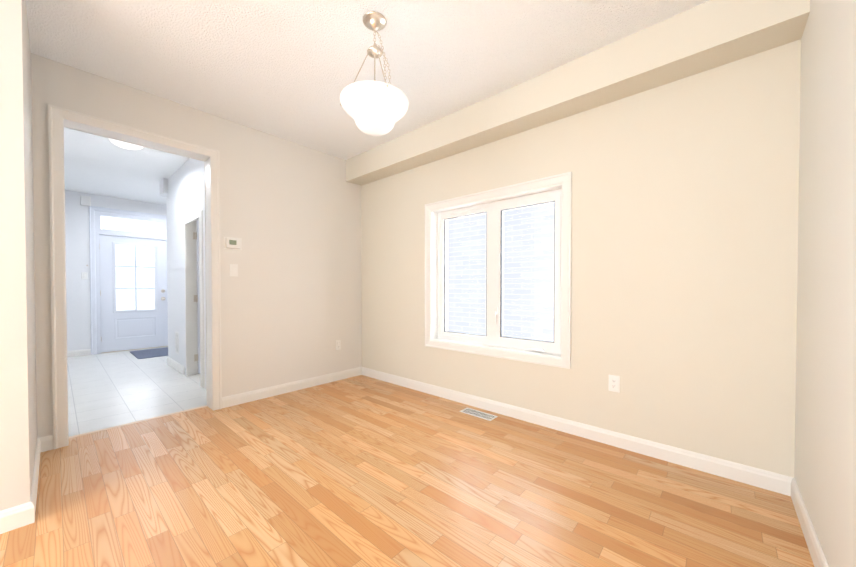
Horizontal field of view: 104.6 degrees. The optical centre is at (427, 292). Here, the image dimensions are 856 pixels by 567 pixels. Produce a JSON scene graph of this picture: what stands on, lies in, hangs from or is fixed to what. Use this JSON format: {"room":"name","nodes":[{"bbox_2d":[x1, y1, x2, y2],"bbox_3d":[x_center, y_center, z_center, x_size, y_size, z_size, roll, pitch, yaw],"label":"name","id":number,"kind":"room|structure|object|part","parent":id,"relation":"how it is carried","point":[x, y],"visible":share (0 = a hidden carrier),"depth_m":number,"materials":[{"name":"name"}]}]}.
{"room":"dining room","nodes":[
{"label":"dining room","id":0,"kind":"room"},
{"bbox_2d":[0,0,36,510],"bbox_3d":[-3.852,-0.235,0.322,1.200,2.740,4.440,1,1,42],"label":"wall","id":1,"kind":"structure","parent":0,"point":[18,415],"depth_m":1.57,"materials":[{"name":"white paint"}]},
{"bbox_2d":[0,497,36,533],"bbox_3d":[-3.326,1.089,0.018,0.014,0.102,4.254,1,1,42],"label":"baseboard","id":2,"kind":"structure","parent":1,"relation":"attached to","point":[18,516],"depth_m":1.57,"materials":[{"name":"white wood"}]},
{"bbox_2d":[65,190,166,350],"bbox_3d":[-5.031,-0.323,6.615,0.250,2.740,3.800,1,1,42],"label":"wall","id":3,"kind":"structure","parent":0,"point":[77,262],"depth_m":5.53,"materials":[{"name":"white paint"}]},
{"bbox_2d":[67,349,90,356],"bbox_3d":[-4.323,1.032,4.039,4.250,0.102,0.495,1,1,42],"label":"baseboard","id":4,"kind":"structure","parent":3,"relation":"attached to","point":[83,352],"depth_m":5.52,"materials":[{"name":"white wood"}]},
{"bbox_2d":[81,272,87,279],"bbox_3d":[-5.785,-0.278,5.567,0.010,0.118,0.072,1,1,42],"label":"light switch","id":5,"kind":"object","parent":3,"relation":"attached to","point":[84,275],"visible":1,"depth_m":5.56,"materials":[{"name":"white plastic"}]},
{"bbox_2d":[80,195,90,205],"bbox_3d":[-5.752,-1.538,5.553,0.054,0.160,0.120,1,1,42],"label":"door chime","id":6,"kind":"object","parent":3,"relation":"attached to","point":[85,200],"visible":0.98,"depth_m":5.54,"materials":[{"name":"white plastic"}]},
{"bbox_2d":[89,206,167,354],"bbox_3d":[-5.088,-0.216,6.453,0.160,2.532,2.124,1,1,42],"label":"door frame","id":7,"kind":"structure","parent":3,"relation":"attached to","point":[92,250],"depth_m":5.78,"materials":[{"name":"white wood"}]},
{"bbox_2d":[99,214,164,235],"bbox_3d":[-5.399,-1.224,6.064,0.048,0.268,0.905,1,1,42],"label":"window frame","id":8,"kind":"structure","parent":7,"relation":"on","point":[133,219],"depth_m":6.02,"materials":[{"name":"white wood"}]},
{"bbox_2d":[101,216,162,232],"bbox_3d":[-5.421,-1.224,6.082,0.005,0.264,0.901,1,1,42],"label":"window","id":9,"kind":"structure","parent":8,"relation":"in","point":[130,226],"depth_m":6.04,"materials":[{"name":"glass"}]},
{"bbox_3d":[-5.383,-0.271,6.087,0.032,1.266,0.622,1,1,42],"label":"left front door glass frame","id":10,"kind":"part","parent":7,"relation":"part of","materials":[{"name":"glass"}]},
{"bbox_3d":[-5.378,0.644,6.096,0.006,0.380,0.586,1,1,42],"label":"front door left panel mould","id":11,"kind":"part","parent":7,"relation":"part of","materials":[{"name":"white wood"}]},
{"bbox_2d":[99,235,166,351],"bbox_3d":[-5.399,0.017,6.101,0.045,2.046,0.930,1,1,42],"label":"front door","id":12,"kind":"structure","parent":3,"relation":"in","point":[109,343],"depth_m":5.97,"materials":[{"name":"white wood"}]},
{"bbox_2d":[115,245,164,336],"bbox_3d":[-5.316,-0.043,6.124,0.100,1.664,0.704,1,1,42],"label":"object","id":13,"kind":"structure","parent":12,"relation":"attached to","point":[135,327],"depth_m":6.08,"materials":[{"name":"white glass"}]},
{"bbox_3d":[-5.398,-0.271,6.100,0.006,1.208,0.564,1,1,42],"label":"glass","id":14,"kind":"part","parent":13,"relation":"part of","materials":[{"name":"glass"}]},
{"bbox_3d":[-5.385,-0.472,6.086,0.022,0.018,0.542,1,1,42],"label":"front door left horizontal muntin","id":15,"kind":"part","parent":13,"relation":"part of","materials":[{"name":"white wood"}]},
{"bbox_3d":[-5.385,-0.069,6.092,0.022,0.018,0.542,1,1,42],"label":"front door left horizontal muntin","id":16,"kind":"part","parent":13,"relation":"part of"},
{"bbox_3d":[-5.385,-0.271,6.089,0.024,1.186,0.018,1,1,42],"label":"left front door vertical muntin","id":17,"kind":"part","parent":13,"relation":"part of","materials":[{"name":"white wood"}]},
{"bbox_3d":[-5.379,0.644,6.096,0.006,0.290,0.496,1,1,42],"label":"panel","id":18,"kind":"part","parent":13,"relation":"part of","materials":[{"name":"white wood"}]},
{"bbox_2d":[101,346,166,352],"bbox_3d":[-5.103,1.043,6.484,0.120,0.012,1.880,1,1,42],"label":"trim","id":19,"kind":"structure","parent":3,"relation":"attached to","point":[133,349],"depth_m":6.06,"materials":[{"name":"white wood"}]},
{"bbox_2d":[67,346,206,436],"bbox_3d":[-3.418,1.097,5.206,4.558,0.060,3.800,1,1,42],"label":"floor","id":20,"kind":"structure","parent":0,"point":[109,390],"depth_m":3.67,"materials":[{"name":"white tile"}]},
{"bbox_2d":[130,347,167,358],"bbox_3d":[-4.565,1.050,6.021,0.900,0.012,1.200,1,1,42],"label":"doormat","id":21,"kind":"object","parent":20,"relation":"on","point":[148,353],"visible":0.46,"depth_m":5.68,"materials":[{"name":"fabric"}]},
{"bbox_2d":[166,158,205,388],"bbox_3d":[-2.927,-0.288,4.164,2.510,2.740,0.120,1,1,42],"label":"wall","id":22,"kind":"structure","parent":0,"point":[185,196],"depth_m":4.44,"materials":[{"name":"white paint"}]},
{"bbox_2d":[167,357,184,374],"bbox_3d":[-3.546,1.024,4.641,0.942,0.102,0.014,1,1,42],"label":"baseboard","id":23,"kind":"structure","parent":22,"relation":"attached to","point":[178,367],"depth_m":4.53,"materials":[{"name":"white wood"}]},
{"bbox_2d":[175,332,178,353],"bbox_3d":[-3.482,0.701,4.585,0.178,0.298,0.006,1,1,42],"label":"air vent","id":24,"kind":"object","parent":22,"relation":"in","point":[177,342],"visible":1,"depth_m":4.58,"materials":[{"name":"white plastic"}]},
{"bbox_2d":[184,208,204,387],"bbox_3d":[-2.802,0.063,4.046,0.800,2.040,0.141,1,1,42],"label":"door frame","id":25,"kind":"structure","parent":22,"relation":"attached to","point":[191,293],"depth_m":4.27,"materials":[{"name":"white wood"}]},
{"bbox_2d":[197,220,199,373],"bbox_3d":[-2.772,0.059,4.626,0.035,2.008,0.760,1,1,42],"label":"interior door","id":26,"kind":"structure","parent":22,"relation":"in","point":[198,293],"depth_m":4.34,"materials":[{"name":"white wood"}]},
{"bbox_2d":[31,53,361,448],"bbox_3d":[-1.751,-0.279,3.470,0.170,2.740,3.060,1,1,42],"label":"wall","id":27,"kind":"structure","parent":0,"point":[291,292],"depth_m":3.38,"materials":[{"name":"white paint"}]},
{"bbox_2d":[30,437,43,498],"bbox_3d":[-2.313,1.062,1.957,1.020,0.102,0.020,1,1,42],"label":"baseboard","id":28,"kind":"structure","parent":27,"relation":"attached to","point":[40,441],"depth_m":1.97,"materials":[{"name":"white wood"}]},
{"bbox_2d":[48,104,221,448],"bbox_3d":[-2.298,-0.107,2.712,0.020,2.418,1.050,1,1,42],"label":"door frame","id":29,"kind":"structure","parent":27,"relation":"attached to","point":[57,115],"depth_m":2.37,"materials":[{"name":"white wood"}]},
{"bbox_2d":[65,127,206,389],"bbox_3d":[-2.440,-0.109,2.838,0.020,2.418,1.050,1,1,42],"label":"door frame","id":30,"kind":"structure","parent":27,"relation":"attached to","point":[205,233],"depth_m":3.17,"materials":[{"name":"white wood"}]},
{"bbox_2d":[64,119,208,160],"bbox_3d":[-2.369,-1.258,2.759,0.172,0.019,0.952,1,1,42],"label":"trim","id":31,"kind":"structure","parent":27,"relation":"attached to","point":[101,132],"depth_m":2.70,"materials":[{"name":"white wood"}]},
{"bbox_2d":[205,157,211,408],"bbox_3d":[-2.060,-0.079,3.124,0.172,2.350,0.019,1,1,42],"label":"trim","id":32,"kind":"structure","parent":27,"relation":"attached to","point":[208,281],"depth_m":3.12,"materials":[{"name":"white wood"}]},
{"bbox_2d":[224,237,241,249],"bbox_3d":[-1.873,-0.472,3.181,0.026,0.118,0.155,1,1,42],"label":"thermostat","id":33,"kind":"object","parent":27,"relation":"attached to","point":[231,243],"visible":1,"depth_m":3.17,"materials":[{"name":"white plastic"}]},
{"bbox_2d":[230,264,237,275],"bbox_3d":[-1.876,-0.215,3.194,0.012,0.118,0.072,1,1,42],"label":"dimmer switch","id":34,"kind":"object","parent":27,"relation":"attached to","point":[233,269],"visible":1,"depth_m":3.19,"materials":[{"name":"white plastic"}]},
{"bbox_2d":[222,367,361,407],"bbox_3d":[-1.421,1.037,3.723,0.014,0.102,1.593,1,1,42],"label":"baseboard","id":35,"kind":"structure","parent":27,"relation":"attached to","point":[232,400],"depth_m":3.58,"materials":[{"name":"white wood"}]},
{"bbox_2d":[196,220,198,347],"bbox_3d":[-3.066,-0.312,5.809,0.120,2.740,2.160,1,1,42],"label":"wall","id":36,"kind":"structure","parent":0,"point":[197,305],"depth_m":5.14,"materials":[{"name":"white paint"}]},
{"bbox_2d":[26,0,708,204],"bbox_3d":[-3.273,-1.681,2.200,8.710,0.100,8.050,1,1,42],"label":"ceiling","id":37,"kind":"structure","parent":0,"point":[288,70],"depth_m":2.26,"materials":[{"name":"white paint"}]},
{"bbox_2d":[108,138,143,149],"bbox_3d":[-3.227,-1.600,3.543,0.330,0.100,0.330,1,1,42],"label":"light","id":38,"kind":"object","parent":37,"relation":"attached to","point":[125,145],"visible":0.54,"depth_m":3.51,"materials":[{"name":"white glass"}]},
{"bbox_2d":[159,178,167,196],"bbox_3d":[-3.167,-1.571,5.761,0.250,0.219,2.339,1,1,42],"label":"ceiling beam","id":39,"kind":"structure","parent":37,"relation":"attached to","point":[163,185],"depth_m":4.83,"materials":[{"name":"white paint"}]},
{"bbox_2d":[340,11,408,135],"bbox_3d":[-0.319,-1.296,1.989,0.407,0.664,0.411,1,1,42],"label":"pendant light","id":40,"kind":"object","parent":37,"relation":"hanging from","point":[375,108],"visible":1,"depth_m":1.90,"materials":[{"name":"white glass"}]},
{"bbox_3d":[-0.435,-1.289,1.991,0.120,0.304,0.102,1,1,42],"label":"rod","id":41,"kind":"part","parent":40,"relation":"part of","materials":[{"name":"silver metal"}]},
{"bbox_3d":[-0.320,-1.057,1.991,0.407,0.186,0.407,1,1,42],"label":"lamp shade","id":42,"kind":"part","parent":40,"relation":"part of","materials":[{"name":"white glass"}]},
{"bbox_3d":[-0.265,-1.287,1.887,0.146,0.304,0.057,1,1,42],"label":"rod","id":43,"kind":"part","parent":40,"relation":"part of","materials":[{"name":"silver metal"}]},
{"bbox_2d":[346,0,809,185],"bbox_3d":[0.487,-1.509,2.956,3.840,0.265,0.235,1,1,42],"label":"soffit beam","id":44,"kind":"structure","parent":37,"relation":"attached to","point":[707,35],"depth_m":2.21,"materials":[{"name":"beige paint"}]},
{"bbox_2d":[0,375,813,566],"bbox_3d":[-1.833,1.164,0.396,4.110,0.060,7.200,1,1,42],"label":"floor","id":45,"kind":"structure","parent":0,"point":[361,471],"depth_m":1.80,"materials":[{"name":"brown wood"}]},
{"bbox_2d":[68,405,207,438],"bbox_3d":[-2.434,1.129,2.849,0.042,0.061,0.924,1,1,42],"label":"threshold strip","id":46,"kind":"object","parent":45,"relation":"attached to","point":[135,422],"visible":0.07,"depth_m":2.80,"materials":[{"name":"beige wood"}]},
{"bbox_2d":[459,407,497,420],"bbox_3d":[0.454,1.095,2.986,0.328,0.006,0.128,1,1,42],"label":"floor vent","id":47,"kind":"object","parent":45,"relation":"in","point":[479,414],"visible":1,"depth_m":2.97,"materials":[{"name":"white plastic"}]},
{"bbox_2d":[361,39,800,477],"bbox_3d":[0.646,-0.275,3.191,4.130,2.740,0.300,1,1,42],"label":"wall","id":48,"kind":"structure","parent":0,"point":[684,250],"depth_m":2.20,"materials":[{"name":"beige paint"}]},
{"bbox_2d":[425,172,571,368],"bbox_3d":[0.601,-0.177,3.141,1.524,1.529,0.205,1,1,42],"label":"window","id":49,"kind":"structure","parent":48,"relation":"in","point":[565,192],"depth_m":3.04,"materials":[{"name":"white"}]},
{"bbox_2d":[431,211,437,338],"bbox_3d":[0.066,-0.183,3.575,0.012,1.394,0.105,1,1,42],"label":"liner","id":50,"kind":"object","parent":49,"relation":"attached to","point":[434,275],"visible":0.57,"depth_m":3.57,"materials":[{"name":"white wood"}]},
{"bbox_2d":[441,207,488,339],"bbox_3d":[0.384,-0.180,3.405,0.604,1.285,0.048,1,1,42],"label":"window","id":51,"kind":"structure","parent":49,"relation":"attached to","point":[444,278],"depth_m":3.48,"materials":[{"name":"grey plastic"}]},
{"bbox_3d":[0.384,-0.180,3.405,0.604,1.285,0.048,1,1,42],"label":"window sash","id":52,"kind":"part","parent":51,"relation":"part of","materials":[{"name":"glass"}]},
{"bbox_3d":[0.380,-0.180,3.401,0.538,1.219,0.004,1,1,42],"label":"glass","id":53,"kind":"part","parent":49,"relation":"part of","materials":[{"name":"glass"}]},
{"bbox_2d":[431,338,560,357],"bbox_3d":[0.581,0.515,3.129,1.366,0.012,0.105,1,1,42],"label":"liner","id":54,"kind":"object","parent":49,"relation":"attached to","point":[506,349],"visible":0.79,"depth_m":3.01,"materials":[{"name":"white wood"}]},
{"bbox_2d":[494,307,497,323],"bbox_3d":[0.638,0.216,3.108,0.024,0.160,0.040,1,1,42],"label":"lock","id":55,"kind":"object","parent":49,"relation":"attached to","point":[496,311],"visible":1,"depth_m":3.10,"materials":[{"name":"white plastic"}]},
{"bbox_2d":[431,184,561,212],"bbox_3d":[0.581,-0.868,3.109,1.366,0.012,0.105,1,1,42],"label":"liner","id":56,"kind":"object","parent":49,"relation":"attached to","point":[530,192],"visible":0.79,"depth_m":3.00,"materials":[{"name":"white wood"}]},
{"bbox_3d":[0.886,-0.174,2.953,0.514,1.195,0.004,1,1,42],"label":"glass","id":57,"kind":"part","parent":49,"relation":"part of","materials":[{"name":"glass"}]},
{"bbox_2d":[529,347,544,351],"bbox_3d":[0.935,0.494,2.841,0.149,0.030,0.065,1,1,42],"label":"window crank","id":58,"kind":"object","parent":49,"relation":"attached to","point":[536,349],"depth_m":2.83,"materials":[{"name":"white plastic"}]},
{"bbox_2d":[561,196,561,305],"bbox_3d":[1.097,-0.170,2.662,0.012,1.394,0.105,1,1,42],"label":"liner","id":59,"kind":"object","parent":49,"relation":"attached to","point":[561,250],"visible":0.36,"depth_m":2.62,"materials":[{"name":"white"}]},
{"bbox_2d":[362,367,785,494],"bbox_3d":[0.549,1.046,3.085,3.810,0.102,0.014,1,1,42],"label":"baseboard","id":60,"kind":"structure","parent":48,"relation":"attached to","point":[769,480],"depth_m":2.37,"materials":[{"name":"white wood"}]},
{"bbox_2d":[608,375,619,392],"bbox_3d":[1.342,0.656,2.383,0.072,0.118,0.006,1,1,42],"label":"outlet","id":61,"kind":"object","parent":48,"relation":"attached to","point":[618,383],"visible":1,"depth_m":2.38,"materials":[{"name":"white plastic"}]},
{"bbox_2d":[611,379,616,388],"bbox_3d":[1.339,0.656,2.380,0.033,0.067,0.004,1,1,42],"label":"socket","id":62,"kind":"object","parent":61,"relation":"attached to","point":[613,383],"visible":1,"depth_m":2.38,"materials":[{"name":"white plastic"}]},
{"bbox_2d":[794,0,855,566],"bbox_3d":[-0.340,-0.217,-0.946,0.120,2.740,7.200,1,1,42],"label":"wall","id":63,"kind":"structure","parent":0,"point":[825,445],"depth_m":1.28,"materials":[{"name":"white paint"}]},
{"bbox_2d":[786,476,828,566],"bbox_3d":[-0.323,1.100,-0.808,0.014,0.102,7.000,1,1,42],"label":"baseboard","id":64,"kind":"structure","parent":63,"relation":"attached to","point":[814,547],"depth_m":1.49,"materials":[{"name":"white wood"}]},
{"bbox_3d":[-0.872,1.429,4.359,24.000,0.100,24.000,1,1,42],"label":"ground","id":65,"kind":"structure","parent":0,"visible":0},
{"bbox_2d":[448,202,554,341],"bbox_3d":[2.159,-2.266,3.959,11.000,7.300,0.200,1,1,42],"label":"wall","id":66,"kind":"structure","parent":65,"relation":"on","point":[531,232],"depth_m":4.71,"materials":[{"name":"white brick"}]},
{"label":"outside","id":67,"kind":"structure","parent":0,"visible":0},
{"bbox_2d":[100,216,162,310],"bbox_3d":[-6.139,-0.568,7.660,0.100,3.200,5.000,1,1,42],"label":"window","id":68,"kind":"structure","parent":67,"point":[145,282],"depth_m":7.24,"materials":[{"name":"glass"}]}
]}

